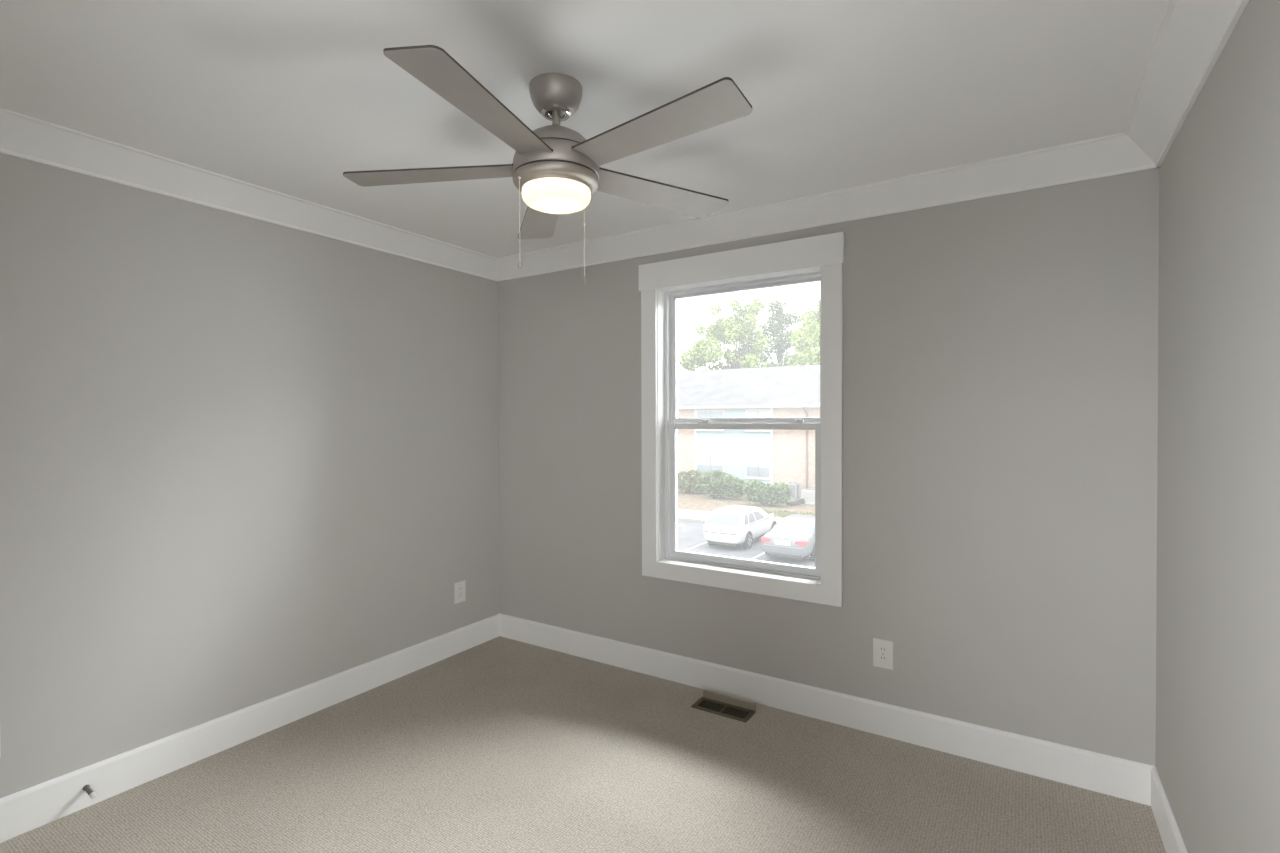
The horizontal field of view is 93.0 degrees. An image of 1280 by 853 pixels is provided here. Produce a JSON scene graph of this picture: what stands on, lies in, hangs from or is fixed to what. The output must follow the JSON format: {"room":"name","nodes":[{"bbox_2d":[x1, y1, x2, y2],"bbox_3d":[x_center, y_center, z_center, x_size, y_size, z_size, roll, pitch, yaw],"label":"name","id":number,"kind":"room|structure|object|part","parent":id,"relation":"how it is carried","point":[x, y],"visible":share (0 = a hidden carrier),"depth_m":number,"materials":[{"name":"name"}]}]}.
{"room":"empty bedroom","nodes":[
{"label":"empty bedroom","id":0,"kind":"room"},
{"bbox_2d":[0,153,499,797],"bbox_3d":[-1.981,0.177,2.367,0.120,2.400,4.113,0,1,32],"label":"wall","id":1,"kind":"structure","parent":0,"point":[245,461],"depth_m":2.54,"materials":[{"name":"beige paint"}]},
{"bbox_2d":[83,785,96,798],"bbox_3d":[-1.973,1.310,2.179,0.078,0.026,0.020,0,1,33],"label":"door stop","id":2,"kind":"object","parent":1,"relation":"attached to","point":[90,792],"visible":1,"depth_m":2.17,"materials":[{"name":"metal"}]},
{"bbox_2d":[0,108,498,281],"bbox_3d":[-1.897,-0.968,2.275,0.112,0.110,3.833,0,1,32],"label":"crown molding","id":3,"kind":"structure","parent":1,"relation":"attached to","point":[22,136],"depth_m":2.48,"materials":[{"name":"white paint"}]},
{"bbox_2d":[0,613,499,842],"bbox_3d":[-1.932,1.306,2.327,0.014,0.142,3.833,0,1,32],"label":"baseboard","id":4,"kind":"structure","parent":1,"relation":"attached to","point":[28,809],"depth_m":2.54,"materials":[{"name":"white paint"}]},
{"bbox_2d":[454,580,465,603],"bbox_3d":[-1.085,0.999,3.666,0.009,0.125,0.085,0,1,32],"label":"wall outlet","id":5,"kind":"object","parent":1,"relation":"attached to","point":[459,587],"visible":1,"depth_m":3.66,"materials":[{"name":"white plastic"}]},
{"bbox_2d":[0,636,1165,852],"bbox_3d":[-0.541,1.443,1.471,3.521,0.120,4.113,0,1,32],"label":"floor","id":6,"kind":"structure","parent":0,"point":[499,744],"depth_m":2.30,"materials":[{"name":"beige carpet"}]},
{"bbox_2d":[691,690,755,722],"bbox_3d":[0.400,1.344,2.926,0.287,0.038,0.125,0,1,32],"label":"floor vent","id":7,"kind":"object","parent":6,"relation":"in","point":[736,709],"visible":1,"depth_m":2.94,"materials":[{"name":"brown metal"}]},
{"bbox_2d":[0,0,1169,257],"bbox_3d":[-0.549,-1.092,1.442,3.521,0.150,4.113,0,1,32],"label":"ceiling","id":8,"kind":"structure","parent":0,"point":[289,97],"depth_m":1.81,"materials":[{"name":"white paint"}]},
{"bbox_2d":[343,45,751,282],"bbox_3d":[-0.241,-0.739,1.806,1.212,0.566,1.231,0,1,32],"label":"ceiling fan","id":9,"kind":"object","parent":8,"relation":"hanging from","point":[556,171],"visible":1,"depth_m":1.73,"materials":[{"name":"silver metal"}]},
{"bbox_3d":[-0.627,-0.763,1.852,0.525,0.033,0.140,0,1,2],"label":"blade","id":10,"kind":"part","parent":9,"relation":"part of","materials":[{"name":"grey wood"}]},
{"bbox_3d":[-0.383,-0.774,1.485,0.140,0.017,0.525,0,1,20],"label":"blade","id":11,"kind":"part","parent":9,"relation":"part of","materials":[{"name":"grey wood"}]},
{"bbox_3d":[-0.350,-0.605,1.767,0.010,0.244,0.010,0,1,32],"label":"pull chain","id":12,"kind":"part","parent":9,"relation":"part of","materials":[{"name":"metal"}]},
{"bbox_3d":[-0.353,-0.765,2.197,0.140,0.041,0.525,0,1,-16],"label":"blade","id":13,"kind":"part","parent":9,"relation":"part of","materials":[{"name":"grey wood"}]},
{"bbox_3d":[-0.252,-0.689,1.837,0.207,0.054,0.207,0,1,32],"label":"lamp shade","id":14,"kind":"part","parent":9,"relation":"part of","materials":[{"name":"white glass"}]},
{"bbox_3d":[-0.178,-0.603,1.942,0.010,0.249,0.010,0,1,32],"label":"pull chain","id":15,"kind":"part","parent":9,"relation":"part of","materials":[{"name":"metal"}]},
{"bbox_3d":[0.041,-0.783,1.603,0.525,0.027,0.140,0,1,38],"label":"blade","id":16,"kind":"part","parent":9,"relation":"part of","materials":[{"name":"grey wood"}]},
{"bbox_3d":[0.060,-0.775,2.043,0.525,0.028,0.140,-1,1,-34],"label":"blade","id":17,"kind":"part","parent":9,"relation":"part of","materials":[{"name":"grey wood"}]},
{"bbox_2d":[498,168,1158,765],"bbox_3d":[0.513,0.161,3.126,3.281,2.400,0.160,0,1,32],"label":"wall","id":18,"kind":"structure","parent":0,"point":[1000,353],"depth_m":2.54,"materials":[{"name":"beige paint"}]},
{"bbox_2d":[638,232,843,606],"bbox_3d":[0.504,-0.031,3.114,1.092,1.699,0.186,0,1,32],"label":"window","id":19,"kind":"structure","parent":18,"relation":"in","point":[820,258],"depth_m":3.06,"materials":[{"name":"white paint"}]},
{"bbox_3d":[0.051,-0.005,3.311,0.092,1.471,0.019,0,1,32],"label":"casing","id":20,"kind":"part","parent":19,"relation":"part of","materials":[{"name":"white paint"}]},
{"bbox_3d":[0.459,-0.809,3.037,1.092,0.141,0.026,0,1,32],"label":"head casing","id":21,"kind":"part","parent":19,"relation":"part of","materials":[{"name":"white paint"}]},
{"bbox_3d":[0.468,0.776,3.057,1.073,0.087,0.019,0,1,32],"label":"apron casing","id":22,"kind":"part","parent":19,"relation":"part of","materials":[{"name":"white paint"}]},
{"bbox_3d":[0.533,-0.005,3.155,0.902,1.486,0.085,0,1,32],"label":"frame","id":23,"kind":"part","parent":19,"relation":"part of","materials":[{"name":"white plastic"}]},
{"bbox_3d":[0.524,0.351,3.142,0.844,0.737,0.030,0,1,32],"label":"sash","id":24,"kind":"part","parent":19,"relation":"part of","materials":[{"name":"white plastic"}]},
{"bbox_3d":[0.541,-0.363,3.163,0.844,0.722,0.028,0,1,32],"label":"sash","id":25,"kind":"part","parent":19,"relation":"part of","materials":[{"name":"white plastic"}]},
{"bbox_3d":[0.879,-0.001,2.786,0.094,1.471,0.019,0,1,32],"label":"casing","id":26,"kind":"part","parent":19,"relation":"part of","materials":[{"name":"white paint"}]},
{"bbox_2d":[497,133,1155,280],"bbox_3d":[0.437,-0.983,2.998,3.281,0.110,0.112,0,1,32],"label":"crown molding","id":27,"kind":"structure","parent":18,"relation":"attached to","point":[1116,154],"depth_m":2.65,"materials":[{"name":"white paint"}]},
{"bbox_2d":[500,613,1153,805],"bbox_3d":[0.470,1.290,3.066,3.281,0.142,0.014,0,1,32],"label":"baseboard","id":28,"kind":"structure","parent":18,"relation":"attached to","point":[1126,779],"depth_m":2.71,"materials":[{"name":"white paint"}]},
{"bbox_2d":[873,638,893,669],"bbox_3d":[1.073,1.004,2.682,0.085,0.125,0.009,0,1,32],"label":"wall outlet","id":29,"kind":"object","parent":18,"relation":"attached to","point":[882,649],"visible":1,"depth_m":2.68,"materials":[{"name":"white plastic"}]},
{"bbox_2d":[879,655,886,661],"bbox_3d":[1.072,1.024,2.681,0.031,0.029,0.004,0,1,32],"label":"receptacle","id":30,"kind":"object","parent":29,"relation":"attached to","point":[882,658],"depth_m":2.68,"materials":[{"name":"white plastic"}]},
{"bbox_2d":[879,646,886,652],"bbox_3d":[1.072,0.985,2.681,0.031,0.029,0.004,0,1,32],"label":"receptacle","id":31,"kind":"object","parent":29,"relation":"attached to","point":[882,649],"depth_m":2.68,"materials":[{"name":"white plastic"}]},
{"bbox_2d":[1155,0,1279,852],"bbox_3d":[0.891,0.189,0.546,0.120,2.400,4.113,0,1,32],"label":"wall","id":32,"kind":"structure","parent":0,"point":[1217,749],"depth_m":1.47,"materials":[{"name":"beige paint"}]},
{"bbox_2d":[1151,766,1187,852],"bbox_3d":[0.827,1.318,0.578,0.014,0.142,3.833,0,1,32],"label":"baseboard","id":33,"kind":"structure","parent":32,"relation":"attached to","point":[1171,837],"depth_m":1.99,"materials":[{"name":"white paint"}]},
{"bbox_2d":[1124,0,1248,168],"bbox_3d":[0.779,-0.956,0.578,0.112,0.110,3.833,0,1,32],"label":"crown molding","id":34,"kind":"structure","parent":32,"relation":"attached to","point":[1192,36],"depth_m":1.64,"materials":[{"name":"white paint"}]},
{"label":"outside","id":35,"kind":"structure","parent":0,"visible":0},
{"bbox_2d":[677,491,814,517],"bbox_3d":[17.467,4.116,46.262,70.000,0.400,43.250,0,1,32],"label":"ground","id":36,"kind":"structure","parent":35,"point":[701,501],"depth_m":32.12,"materials":[{"name":"brown soil"}]},
{"bbox_2d":[677,470,704,492],"bbox_3d":[3.125,3.348,36.866,2.285,1.502,1.415,0,1,32],"label":"shrub","id":37,"kind":"object","parent":36,"relation":"on","point":[686,481],"visible":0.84,"depth_m":36.57,"materials":[{"name":"green plant"}]},
{"bbox_2d":[697,470,745,498],"bbox_3d":[4.669,3.282,34.243,3.056,1.687,1.276,0,1,32],"label":"shrub","id":38,"kind":"object","parent":36,"relation":"on","point":[717,484],"visible":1,"depth_m":33.96,"materials":[{"name":"green plant"}]},
{"bbox_2d":[679,297,771,370],"bbox_3d":[8.498,-4.312,59.754,10.094,16.410,5.775,0,1,5],"label":"tree","id":39,"kind":"object","parent":36,"relation":"on","point":[728,331],"visible":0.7,"depth_m":58.42,"materials":[{"name":"green plant"}]},
{"bbox_2d":[677,364,819,498],"bbox_3d":[8.747,0.147,39.950,34.800,8.133,10.760,0,1,32],"label":"apartment building","id":40,"kind":"structure","parent":36,"relation":"on","point":[762,455],"depth_m":36.35,"materials":[{"name":"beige brick"}]},
{"bbox_3d":[3.440,1.455,37.713,0.160,5.200,0.050,0,1,32],"label":"panel trim","id":41,"kind":"part","parent":40,"relation":"part of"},
{"bbox_3d":[4.295,-0.391,37.143,1.740,1.120,0.015,0,1,32],"label":"pane","id":42,"kind":"part","parent":40,"relation":"part of","materials":[{"name":"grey glass"}]},
{"bbox_2d":[697,456,722,465],"bbox_3d":[4.292,2.096,37.156,1.740,0.535,0.007,0,1,32],"label":"blind","id":43,"kind":"object","parent":40,"relation":"hanging from","point":[701,460],"depth_m":37.15,"materials":[{"name":"white"}]},
{"bbox_3d":[4.303,2.384,37.175,1.740,1.110,0.015,0,1,32],"label":"pane","id":44,"kind":"part","parent":40,"relation":"part of","materials":[{"name":"grey glass"}]},
{"bbox_3d":[5.557,1.463,36.448,4.970,5.200,0.120,0,1,32],"label":"siding panel","id":45,"kind":"part","parent":40,"relation":"part of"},
{"bbox_2d":[747,410,768,417],"bbox_3d":[6.881,-0.670,35.478,1.390,0.540,0.007,0,1,32],"label":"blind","id":46,"kind":"object","parent":40,"relation":"hanging from","point":[750,413],"depth_m":35.46,"materials":[{"name":"white plastic"}]},
{"bbox_3d":[6.900,2.395,35.529,1.390,1.110,0.015,0,1,32],"label":"pane","id":47,"kind":"part","parent":40,"relation":"part of","materials":[{"name":"grey glass"}]},
{"bbox_2d":[747,458,768,467],"bbox_3d":[6.889,2.108,35.510,1.390,0.535,0.007,0,1,32],"label":"blind","id":48,"kind":"object","parent":40,"relation":"hanging from","point":[751,462],"depth_m":35.49,"materials":[{"name":"white"}]},
{"bbox_3d":[7.604,1.473,35.073,0.160,5.200,0.050,0,1,32],"label":"panel trim","id":49,"kind":"part","parent":40,"relation":"part of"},
{"bbox_2d":[742,479,792,506],"bbox_3d":[6.587,3.453,31.457,2.705,1.428,1.387,0,1,32],"label":"shrub","id":50,"kind":"object","parent":36,"relation":"on","point":[754,491],"visible":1,"depth_m":31.15,"materials":[{"name":"green plant"}]},
{"bbox_3d":[6.446,3.708,31.307,1.157,0.892,0.486,0,1,19],"label":"stem","id":51,"kind":"part","parent":50,"relation":"part of","materials":[{"name":"plant"}]},
{"bbox_2d":[762,362,781,366],"bbox_3d":[7.320,-0.552,49.628,8.471,9.135,6.142,0,1,-14],"label":"tree","id":52,"kind":"object","parent":36,"relation":"on","point":[768,364],"visible":0.04,"depth_m":48.31,"materials":[{"name":"green plant"}]},
{"bbox_2d":[744,298,802,365],"bbox_3d":[15.027,-5.143,67.096,8.209,17.861,4.746,0,1,32],"label":"tree","id":53,"kind":"object","parent":36,"relation":"on","point":[779,343],"visible":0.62,"depth_m":66.66,"materials":[{"name":"green plant"}]},
{"bbox_2d":[762,509,814,517],"bbox_3d":[7.067,4.092,28.352,4.822,0.120,1.862,0,1,32],"label":"grass","id":54,"kind":"structure","parent":36,"relation":"on","point":[781,513],"depth_m":28.66,"materials":[{"name":"plant"}]},
{"bbox_2d":[786,482,799,500],"bbox_3d":[8.462,3.582,33.640,0.740,1.010,0.740,0,1,32],"label":"air conditioner","id":55,"kind":"object","parent":36,"relation":"on","point":[794,486],"visible":0.73,"depth_m":33.39,"materials":[{"name":"metal"}]},
{"bbox_2d":[786,498,804,505],"bbox_3d":[8.083,3.917,31.489,0.973,0.340,0.355,0,1,-6],"label":"drain pipe","id":56,"kind":"object","parent":36,"relation":"on","point":[801,501],"visible":0.95,"depth_m":31.48,"materials":[{"name":"grey plastic"}]},
{"bbox_2d":[787,298,819,365],"bbox_3d":[14.244,-2.829,45.655,6.655,13.736,5.040,0,1,18],"label":"tree","id":57,"kind":"object","parent":36,"relation":"on","point":[808,337],"visible":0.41,"depth_m":45.21,"materials":[{"name":"green plant"}]},
{"bbox_2d":[800,488,814,505],"bbox_3d":[9.067,3.693,32.074,1.020,0.820,1.020,0,1,32],"label":"air conditioner","id":58,"kind":"object","parent":36,"relation":"on","point":[808,494],"visible":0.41,"depth_m":31.77,"materials":[{"name":"metal"}]},
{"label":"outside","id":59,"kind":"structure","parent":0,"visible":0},
{"bbox_2d":[677,521,814,567],"bbox_3d":[-0.807,4.548,17.436,70.000,0.304,19.817,0,1,32],"label":"parking lot","id":60,"kind":"structure","parent":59,"point":[690,535],"depth_m":21.63,"materials":[{"name":"grey asphalt"}]},
{"bbox_2d":[677,517,706,522],"bbox_3d":[4.537,4.373,25.866,70.000,0.430,0.150,0,1,32],"label":"kerb","id":61,"kind":"object","parent":60,"relation":"on","point":[678,518],"depth_m":27.19,"materials":[{"name":"concrete"}]},
{"bbox_2d":[704,505,777,548],"bbox_3d":[3.942,3.680,23.054,1.836,1.339,4.218,0,1,32],"label":"car","id":62,"kind":"object","parent":60,"relation":"on","point":[731,525],"visible":0.94,"depth_m":21.56,"materials":[{"name":"white paint"}]},
{"bbox_3d":[2.848,3.835,21.329,0.520,0.140,0.112,0,1,32],"label":"licence plate","id":63,"kind":"part","parent":62,"relation":"part of","materials":[{"name":"white metal"}]},
{"bbox_2d":[760,514,814,560],"bbox_3d":[5.789,3.742,21.317,1.924,1.250,4.714,0,1,32],"label":"car","id":64,"kind":"object","parent":60,"relation":"on","point":[793,536],"visible":0.68,"depth_m":19.57,"materials":[{"name":"silver metal"}]},
{"bbox_2d":[760,536,770,542],"bbox_3d":[4.144,3.674,19.774,0.377,0.191,0.285,0,1,32],"label":"tail lamp","id":65,"kind":"object","parent":64,"relation":"attached to","point":[764,539],"depth_m":19.67,"materials":[{"name":"red plastic"}]},
{"bbox_3d":[4.557,3.705,19.373,0.520,0.140,0.112,0,1,32],"label":"licence plate","id":66,"kind":"part","parent":64,"relation":"part of","materials":[{"name":"white metal"}]},
{"bbox_2d":[795,541,807,546],"bbox_3d":[5.096,3.678,19.171,0.377,0.191,0.285,0,1,32],"label":"tail lamp","id":67,"kind":"object","parent":64,"relation":"attached to","point":[797,543],"depth_m":19.05,"materials":[{"name":"red plastic"}]},
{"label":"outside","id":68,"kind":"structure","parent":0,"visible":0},
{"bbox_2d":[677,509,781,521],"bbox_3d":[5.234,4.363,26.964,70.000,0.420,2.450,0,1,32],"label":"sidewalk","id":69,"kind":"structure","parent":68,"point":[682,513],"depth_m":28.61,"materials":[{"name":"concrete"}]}
]}

